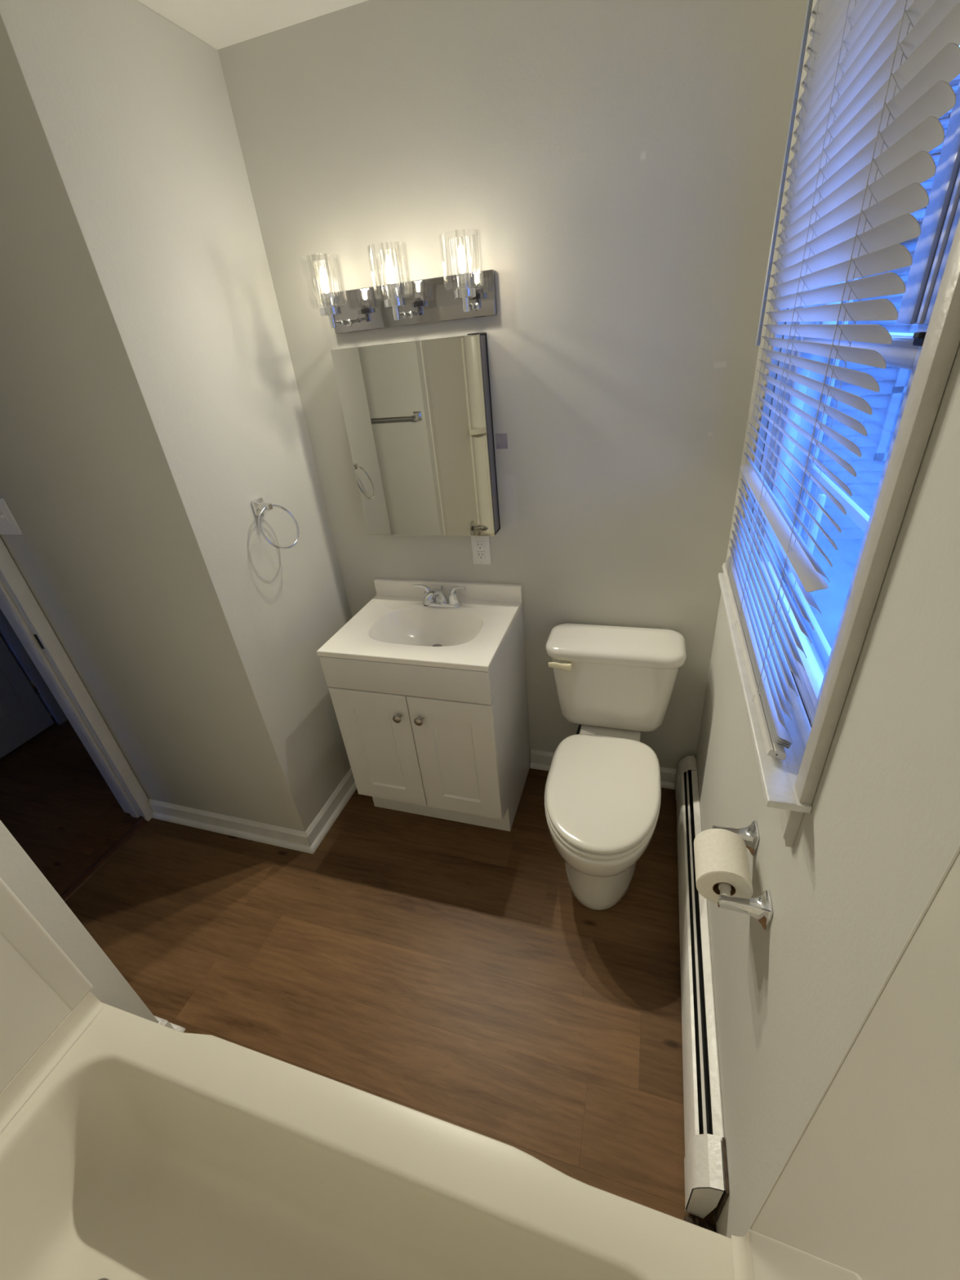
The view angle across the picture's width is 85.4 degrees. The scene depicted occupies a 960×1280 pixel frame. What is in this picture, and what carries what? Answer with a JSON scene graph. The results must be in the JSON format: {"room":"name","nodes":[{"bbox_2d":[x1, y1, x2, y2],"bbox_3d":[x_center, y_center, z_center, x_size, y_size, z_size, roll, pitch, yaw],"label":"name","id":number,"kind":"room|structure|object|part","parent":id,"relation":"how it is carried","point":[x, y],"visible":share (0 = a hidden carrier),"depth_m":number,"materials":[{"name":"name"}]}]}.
{"room":"bathroom","nodes":[
{"label":"bathroom","id":0,"kind":"room"},
{"bbox_2d":[0,632,52,716],"bbox_3d":[-2.912,-0.071,1.651,0.160,2.495,3.600,4,31,17],"label":"wall","id":1,"kind":"structure","parent":0,"point":[1,635],"depth_m":2.92,"materials":[{"name":"grey paint"}]},
{"bbox_2d":[0,608,67,758],"bbox_3d":[-2.675,-0.222,2.151,0.075,2.120,0.965,4,31,17],"label":"door","id":2,"kind":"structure","parent":1,"relation":"in","point":[24,716],"depth_m":2.81,"materials":[{"name":"wood"}]},
{"bbox_3d":[-2.562,0.147,2.567,0.006,0.650,0.285,4,31,17],"label":"raised panel","id":3,"kind":"part","parent":2,"relation":"part of","materials":[{"name":"white wood"}]},
{"bbox_3d":[-2.686,-0.189,2.175,0.045,2.018,0.825,4,31,17],"label":"panel","id":4,"kind":"part","parent":2,"relation":"part of","materials":[{"name":"grey wood"}]},
{"bbox_2d":[0,715,142,894],"bbox_3d":[-2.254,1.043,2.058,1.252,0.050,3.740,4,31,17],"label":"floor","id":5,"kind":"structure","parent":0,"point":[55,802],"depth_m":2.42,"materials":[{"name":"brown wood"}]},
{"bbox_2d":[0,820,158,1022],"bbox_3d":[-1.531,0.320,0.670,0.785,2.445,0.929,4,31,17],"label":"wall","id":6,"kind":"structure","parent":0,"point":[18,871],"depth_m":1.22,"materials":[{"name":"grey paint"}]},
{"bbox_2d":[154,1015,185,1032],"bbox_3d":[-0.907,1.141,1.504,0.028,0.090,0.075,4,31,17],"label":"baseboard","id":7,"kind":"structure","parent":6,"relation":"attached to","point":[166,1024],"depth_m":1.51,"materials":[{"name":"white wood"}]},
{"bbox_2d":[0,0,351,839],"bbox_3d":[-1.070,-0.439,1.917,0.820,2.445,0.750,4,31,17],"label":"wall","id":8,"kind":"structure","parent":0,"point":[149,395],"depth_m":1.47,"materials":[{"name":"paint"}]},
{"bbox_2d":[0,497,22,534],"bbox_3d":[-1.519,-0.387,1.639,0.120,0.116,0.015,4,31,17],"label":"light switch","id":9,"kind":"object","parent":8,"relation":"attached to","point":[8,525],"visible":1,"depth_m":1.64,"materials":[{"name":"plastic"}]},
{"bbox_2d":[148,799,312,853],"bbox_3d":[-1.058,0.774,2.173,0.830,0.090,0.028,4,31,17],"label":"baseboard","id":10,"kind":"structure","parent":8,"relation":"attached to","point":[286,837],"depth_m":2.17,"materials":[{"name":"white wood"}]},
{"bbox_2d":[250,497,299,549],"bbox_3d":[-0.667,-0.376,1.683,0.094,0.158,0.145,4,31,17],"label":"towel ring","id":11,"kind":"object","parent":8,"relation":"attached to","point":[260,507],"visible":1,"depth_m":1.66,"materials":[{"name":"silver metal"}]},
{"bbox_3d":[-0.692,-0.427,1.666,0.049,0.049,0.049,4,31,17],"label":"post","id":12,"kind":"part","parent":11,"relation":"part of","materials":[{"name":"silver metal"}]},
{"bbox_2d":[305,768,356,853],"bbox_3d":[-0.586,0.650,2.304,0.028,0.090,0.638,4,31,17],"label":"baseboard","id":13,"kind":"structure","parent":8,"relation":"attached to","point":[332,808],"depth_m":2.19,"materials":[{"name":"white wood"}]},
{"bbox_2d":[136,0,368,50],"bbox_3d":[-0.725,-1.068,0.421,2.491,0.060,2.370,4,31,17],"label":"ceiling","id":14,"kind":"structure","parent":0,"point":[219,24],"depth_m":1.28,"materials":[{"name":"paint"}]},
{"bbox_2d":[65,765,715,1231],"bbox_3d":[-0.475,1.096,1.648,2.311,0.050,2.190,4,31,17],"label":"floor","id":15,"kind":"structure","parent":0,"point":[454,972],"depth_m":1.65,"materials":[{"name":"brown wood"}]},
{"bbox_2d":[59,817,151,902],"bbox_3d":[-1.569,0.942,2.051,0.044,0.011,0.621,4,31,17],"label":"threshold","id":16,"kind":"object","parent":15,"relation":"on","point":[94,868],"visible":0.64,"depth_m":2.12,"materials":[{"name":"brown wood"}]},
{"bbox_2d":[0,991,753,1279],"bbox_3d":[-0.349,1.269,0.871,1.484,0.395,0.756,4,31,17],"label":"bathtub","id":17,"kind":"object","parent":15,"relation":"on","point":[133,1147],"visible":1,"depth_m":1.10,"materials":[{"name":"ceramic"}]},
{"bbox_2d":[319,605,530,831],"bbox_3d":[-0.164,0.321,2.071,0.606,0.815,0.501,4,31,17],"label":"vanity cabinet","id":18,"kind":"object","parent":15,"relation":"on","point":[448,744],"visible":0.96,"depth_m":1.86,"materials":[{"name":"laminate"}]},
{"bbox_3d":[-0.370,0.402,1.937,0.300,0.526,0.020,4,31,17],"label":"door","id":19,"kind":"part","parent":18,"relation":"part of","materials":[{"name":"white laminate"}]},
{"bbox_3d":[-0.283,0.268,1.794,0.032,0.032,0.030,4,31,17],"label":"knob","id":20,"kind":"part","parent":18,"relation":"part of","materials":[{"name":"silver metal"}]},
{"bbox_3d":[-0.255,0.128,1.729,0.605,0.126,0.020,4,31,17],"label":"drawer","id":21,"kind":"part","parent":18,"relation":"part of","materials":[{"name":"white laminate"}]},
{"bbox_3d":[-0.207,0.274,1.770,0.032,0.032,0.030,4,31,17],"label":"knob","id":22,"kind":"part","parent":18,"relation":"part of","materials":[{"name":"silver metal"}]},
{"bbox_2d":[316,578,522,671],"bbox_3d":[-0.195,-0.033,1.887,0.610,0.184,0.473,4,31,17],"label":"sink","id":23,"kind":"object","parent":18,"relation":"in","point":[394,626],"visible":0.99,"depth_m":1.94,"materials":[{"name":"ceramic"}]},
{"bbox_2d":[412,584,465,608],"bbox_3d":[-0.153,-0.169,1.971,0.186,0.084,0.118,-11,30,-9],"label":"faucet","id":24,"kind":"object","parent":23,"relation":"on","point":[441,600],"visible":1,"depth_m":1.96,"materials":[{"name":"silver metal"}]},
{"bbox_3d":[-0.220,-0.194,1.985,0.071,0.042,0.022,-1,30,8],"label":"lever","id":25,"kind":"part","parent":24,"relation":"part of","materials":[{"name":"silver metal"}]},
{"bbox_3d":[-0.197,-0.168,1.998,0.044,0.040,0.044,4,31,17],"label":"handle","id":26,"kind":"part","parent":24,"relation":"part of","materials":[{"name":"silver metal"}]},
{"bbox_3d":[-0.174,-0.162,1.956,0.051,0.068,0.117,22,40,40],"label":"spout","id":27,"kind":"part","parent":24,"relation":"part of","materials":[{"name":"silver metal"}]},
{"bbox_3d":[-0.100,-0.161,1.968,0.044,0.040,0.044,4,31,17],"label":"handle","id":28,"kind":"part","parent":24,"relation":"part of","materials":[{"name":"silver metal"}]},
{"bbox_3d":[-0.085,-0.184,1.943,0.071,0.042,0.022,10,33,26],"label":"lever","id":29,"kind":"part","parent":24,"relation":"part of","materials":[{"name":"silver metal"}]},
{"bbox_3d":[-0.081,0.424,1.847,0.300,0.526,0.020,4,31,17],"label":"door","id":30,"kind":"part","parent":18,"relation":"part of","materials":[{"name":"white laminate"}]},
{"bbox_2d":[544,622,686,910],"bbox_3d":[0.426,0.455,1.784,0.469,0.764,0.742,4,31,17],"label":"toilet","id":31,"kind":"object","parent":15,"relation":"on","point":[602,792],"visible":1,"depth_m":1.75,"materials":[{"name":"ceramic"}]},
{"bbox_3d":[0.281,0.088,1.812,0.080,0.034,0.032,4,31,17],"label":"flush lever","id":32,"kind":"part","parent":31,"relation":"part of","materials":[{"name":"beige plastic"}]},
{"bbox_3d":[0.393,0.494,1.679,0.363,0.017,0.498,4,31,17],"label":"seat","id":33,"kind":"part","parent":31,"relation":"part of","materials":[{"name":"plastic"}]},
{"bbox_3d":[0.393,0.473,1.673,0.357,0.023,0.500,4,31,17],"label":"lid","id":34,"kind":"part","parent":31,"relation":"part of","materials":[{"name":"plastic"}]},
{"bbox_3d":[0.422,0.650,1.817,0.370,0.394,0.599,4,31,17],"label":"bowl","id":35,"kind":"part","parent":31,"relation":"part of","materials":[{"name":"white ceramic"}]},
{"bbox_3d":[0.488,0.166,1.915,0.439,0.307,0.182,4,31,17],"label":"tank","id":36,"kind":"part","parent":31,"relation":"part of","materials":[{"name":"white ceramic"}]},
{"bbox_3d":[0.472,0.012,1.825,0.469,0.048,0.209,4,31,17],"label":"tank lid","id":37,"kind":"part","parent":31,"relation":"part of","materials":[{"name":"white ceramic"}]},
{"bbox_2d":[684,1214,715,1232],"bbox_3d":[0.474,1.264,1.115,0.068,0.029,0.034,4,31,17],"label":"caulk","id":38,"kind":"object","parent":15,"relation":"on","point":[696,1221],"visible":0.4,"depth_m":1.12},
{"bbox_2d":[217,0,807,784],"bbox_3d":[0.105,-0.517,1.843,1.451,2.445,0.110,4,31,17],"label":"wall","id":39,"kind":"structure","parent":0,"point":[617,165],"depth_m":1.44,"materials":[{"name":"paint"}]},
{"bbox_2d":[300,228,497,333],"bbox_3d":[-0.237,-1.011,1.490,0.536,0.186,0.174,4,31,17],"label":"vanity light","id":40,"kind":"object","parent":39,"relation":"attached to","point":[473,295],"visible":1,"depth_m":1.53,"materials":[{"name":"silver metal"}]},
{"bbox_3d":[-0.451,-1.038,1.510,0.109,0.122,0.109,4,31,17],"label":"lamp shade","id":41,"kind":"part","parent":40,"relation":"part of","materials":[{"name":"clear glass"}]},
{"bbox_3d":[-0.429,-0.976,1.594,0.021,0.033,0.108,4,31,17],"label":"lamp arm","id":42,"kind":"part","parent":40,"relation":"part of","materials":[{"name":"silver metal"}]},
{"bbox_3d":[-0.249,-1.023,1.448,0.109,0.122,0.109,4,31,17],"label":"lamp shade","id":43,"kind":"part","parent":40,"relation":"part of","materials":[{"name":"clear glass"}]},
{"bbox_3d":[-0.228,-0.961,1.532,0.021,0.033,0.108,4,31,17],"label":"lamp arm","id":44,"kind":"part","parent":40,"relation":"part of","materials":[{"name":"silver metal"}]},
{"bbox_3d":[-0.048,-1.008,1.385,0.109,0.122,0.109,4,31,17],"label":"lamp shade","id":45,"kind":"part","parent":40,"relation":"part of","materials":[{"name":"clear glass"}]},
{"bbox_3d":[-0.026,-0.946,1.470,0.021,0.033,0.108,4,31,17],"label":"lamp arm","id":46,"kind":"part","parent":40,"relation":"part of","materials":[{"name":"silver metal"}]},
{"bbox_2d":[330,332,500,536],"bbox_3d":[-0.201,-0.658,1.751,0.494,0.609,0.078,4,31,17],"label":"medicine cabinet","id":47,"kind":"object","parent":39,"relation":"attached to","point":[418,415],"visible":1,"depth_m":1.70,"materials":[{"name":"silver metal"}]},
{"bbox_2d":[373,578,522,601],"bbox_3d":[-0.135,-0.197,2.041,0.610,0.062,0.023,4,31,17],"label":"backsplash","id":48,"kind":"structure","parent":39,"relation":"attached to","point":[473,590],"depth_m":2.02,"materials":[{"name":"stone"}]},
{"bbox_2d":[471,536,491,564],"bbox_3d":[0.003,-0.333,1.919,0.070,0.114,0.007,4,31,17],"label":"outlet","id":49,"kind":"object","parent":39,"relation":"attached to","point":[481,551],"visible":0.9,"depth_m":1.92,"materials":[{"name":"plastic"}]},
{"bbox_2d":[475,541,484,550],"bbox_3d":[0.001,-0.347,1.909,0.034,0.033,0.003,4,31,17],"label":"receptacle","id":50,"kind":"object","parent":49,"relation":"attached to","point":[480,545],"depth_m":1.91,"materials":[{"name":"plastic"}]},
{"bbox_2d":[476,551,485,559],"bbox_3d":[0.004,-0.314,1.927,0.034,0.033,0.003,4,31,17],"label":"receptacle","id":51,"kind":"object","parent":49,"relation":"attached to","point":[480,554],"depth_m":1.93,"materials":[{"name":"plastic"}]},
{"bbox_2d":[576,724,581,734],"bbox_3d":[0.389,0.372,2.151,0.050,0.266,0.119,-5,30,2],"label":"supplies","id":52,"kind":"object","parent":39,"relation":"attached to","point":[580,726],"visible":0.06,"depth_m":2.10,"materials":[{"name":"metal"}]},
{"bbox_2d":[529,749,676,789],"bbox_3d":[0.523,0.560,2.264,0.618,0.090,0.028,4,31,17],"label":"baseboard","id":53,"kind":"structure","parent":39,"relation":"attached to","point":[540,759],"depth_m":2.32,"materials":[{"name":"white wood"}]},
{"bbox_2d":[695,0,959,1238],"bbox_3d":[0.520,0.100,0.689,0.110,2.445,2.370,4,31,17],"label":"wall","id":54,"kind":"structure","parent":0,"point":[881,831],"depth_m":0.62,"materials":[{"name":"grey paint"}]},
{"bbox_2d":[675,755,728,1222],"bbox_3d":[0.655,0.857,1.602,0.063,0.196,1.272,4,31,17],"label":"baseboard heater","id":55,"kind":"object","parent":54,"relation":"attached to","point":[705,1165],"visible":1,"depth_m":1.30,"materials":[{"name":"metal"}]},
{"bbox_3d":[0.636,0.869,1.617,0.014,0.154,1.262,4,31,17],"label":"panel","id":56,"kind":"part","parent":55,"relation":"part of","materials":[{"name":"metal"}]},
{"bbox_3d":[0.675,0.862,1.599,0.021,0.189,1.262,4,31,17],"label":"panel","id":57,"kind":"part","parent":55,"relation":"part of","materials":[{"name":"metal"}]},
{"bbox_2d":[711,820,773,931],"bbox_3d":[0.485,0.428,0.978,0.079,0.055,0.199,4,31,17],"label":"paper holder","id":58,"kind":"object","parent":54,"relation":"attached to","point":[760,908],"visible":0.76,"depth_m":0.91,"materials":[{"name":"silver metal"}]},
{"bbox_2d":[693,828,752,903],"bbox_3d":[0.462,0.432,0.994,0.095,0.095,0.101,4,31,17],"label":"toilet paper roll","id":59,"kind":"object","parent":58,"relation":"on","point":[721,856],"visible":0.87,"depth_m":0.96,"materials":[{"name":"paper"}]},
{"bbox_3d":[0.507,0.390,1.041,0.079,0.055,0.044,4,31,17],"label":"post","id":60,"kind":"part","parent":58,"relation":"part of","materials":[{"name":"silver metal"}]},
{"bbox_3d":[0.462,0.467,0.914,0.079,0.055,0.044,4,31,17],"label":"post","id":61,"kind":"part","parent":58,"relation":"part of","materials":[{"name":"silver metal"}]},
{"bbox_2d":[718,81,959,847],"bbox_3d":[0.571,-0.393,0.831,0.165,1.178,0.863,4,31,17],"label":"window","id":62,"kind":"structure","parent":54,"relation":"in","point":[931,300],"depth_m":0.65,"materials":[{"name":"paint"}]},
{"bbox_3d":[0.640,-0.406,0.791,0.012,1.002,0.775,4,31,17],"label":"storm frame","id":63,"kind":"part","parent":62,"relation":"part of","materials":[{"name":"white metal"}]},
{"bbox_3d":[0.604,-0.238,0.934,0.026,0.537,0.656,4,31,17],"label":"sash","id":64,"kind":"part","parent":62,"relation":"part of","materials":[{"name":"plastic"}]},
{"bbox_2d":[722,0,959,759],"bbox_3d":[0.519,-0.481,0.841,0.038,1.099,0.765,4,31,17],"label":"mini blind","id":65,"kind":"object","parent":62,"relation":"attached to","point":[873,99],"visible":1,"depth_m":0.71,"materials":[{"name":"plastic"}]},
{"bbox_3d":[0.566,-0.014,1.109,0.027,0.017,0.763,4,31,17],"label":"rail","id":66,"kind":"part","parent":65,"relation":"part of","materials":[{"name":"white plastic"}]},
{"bbox_3d":[0.609,-0.631,1.093,0.021,1.058,0.013,4,31,17],"label":"ladder cord","id":67,"kind":"part","parent":65,"relation":"part of","materials":[{"name":"white fabric"}]},
{"bbox_3d":[0.536,-0.506,0.888,0.021,1.058,0.013,4,31,17],"label":"ladder cord","id":68,"kind":"part","parent":65,"relation":"part of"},
{"bbox_3d":[0.455,-0.367,0.659,0.021,1.058,0.013,4,31,17],"label":"ladder cord","id":69,"kind":"part","parent":65,"relation":"part of","materials":[{"name":"white fabric"}]},
{"bbox_3d":[0.591,-0.642,0.694,0.026,0.468,0.656,4,31,17],"label":"sash","id":70,"kind":"part","parent":62,"relation":"part of","materials":[{"name":"plastic"}]},
{"bbox_3d":[-1.794,-0.008,1.292,0.130,2.445,3.600,4,31,17],"label":"wall","id":71,"kind":"structure","parent":0,"visible":0},
{"bbox_2d":[0,537,153,821],"bbox_3d":[-1.717,0.032,1.552,0.161,2.105,0.689,4,31,17],"label":"door frame","id":72,"kind":"structure","parent":71,"relation":"in","point":[18,603],"depth_m":1.96,"materials":[{"name":"white wood"}]},
{"bbox_3d":[-1.579,0.007,1.869,0.033,0.060,0.003,4,31,17],"label":"strike plate","id":73,"kind":"part","parent":72,"relation":"part of","materials":[{"name":"metal"}]},
{"label":"outside","id":74,"kind":"structure","parent":0,"visible":0},
{"bbox_2d":[801,537,863,648],"bbox_3d":[8.210,-0.286,3.930,12.300,0.050,24.000,4,31,17],"label":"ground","id":75,"kind":"structure","parent":74,"point":[830,602],"depth_m":5.27,"materials":[{"name":"blue plant"}]},
{"bbox_2d":[800,74,959,538],"bbox_3d":[6.659,-4.028,6.181,5.683,4.470,4.700,4,31,17],"label":"neighbor house","id":76,"kind":"structure","parent":75,"relation":"on","point":[886,405],"depth_m":5.58,"materials":[{"name":"blue"}]},
{"bbox_3d":[4.688,-2.546,5.226,0.740,1.240,0.010,4,31,17],"label":"pane","id":77,"kind":"part","parent":76,"relation":"part of","materials":[{"name":"blue glass"}]},
{"bbox_3d":[-0.568,0.605,0.001,1.486,2.445,0.110,4,31,17],"label":"wall","id":78,"kind":"structure","parent":0,"visible":0},
{"bbox_2d":[0,844,959,1279],"bbox_3d":[-0.428,0.523,0.434,1.484,1.338,0.760,4,31,17],"label":"tub surround","id":79,"kind":"object","parent":78,"relation":"attached to","point":[868,1188],"visible":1,"depth_m":0.48,"materials":[{"name":"plastic"}]},
{"bbox_3d":[-1.126,0.458,0.673,0.003,1.338,0.692,4,31,17],"label":"panel","id":80,"kind":"part","parent":79,"relation":"part of","materials":[{"name":"white plastic"}]},
{"bbox_3d":[-1.030,0.296,0.940,0.006,1.338,0.057,4,31,17],"label":"edge trim","id":81,"kind":"part","parent":79,"relation":"part of","materials":[{"name":"white plastic"}]},
{"bbox_3d":[0.319,0.866,0.431,0.004,0.610,0.659,4,31,17],"label":"raised panel","id":82,"kind":"part","parent":79,"relation":"part of","materials":[{"name":"white plastic"}]},
{"bbox_3d":[0.387,0.389,0.524,0.004,1.338,0.004,4,31,17],"label":"edge trim","id":83,"kind":"part","parent":79,"relation":"part of","materials":[{"name":"white plastic"}]},
{"bbox_3d":[0.286,0.562,0.238,0.003,1.338,0.696,4,31,17],"label":"panel","id":84,"kind":"part","parent":79,"relation":"part of","materials":[{"name":"white plastic"}]}
]}

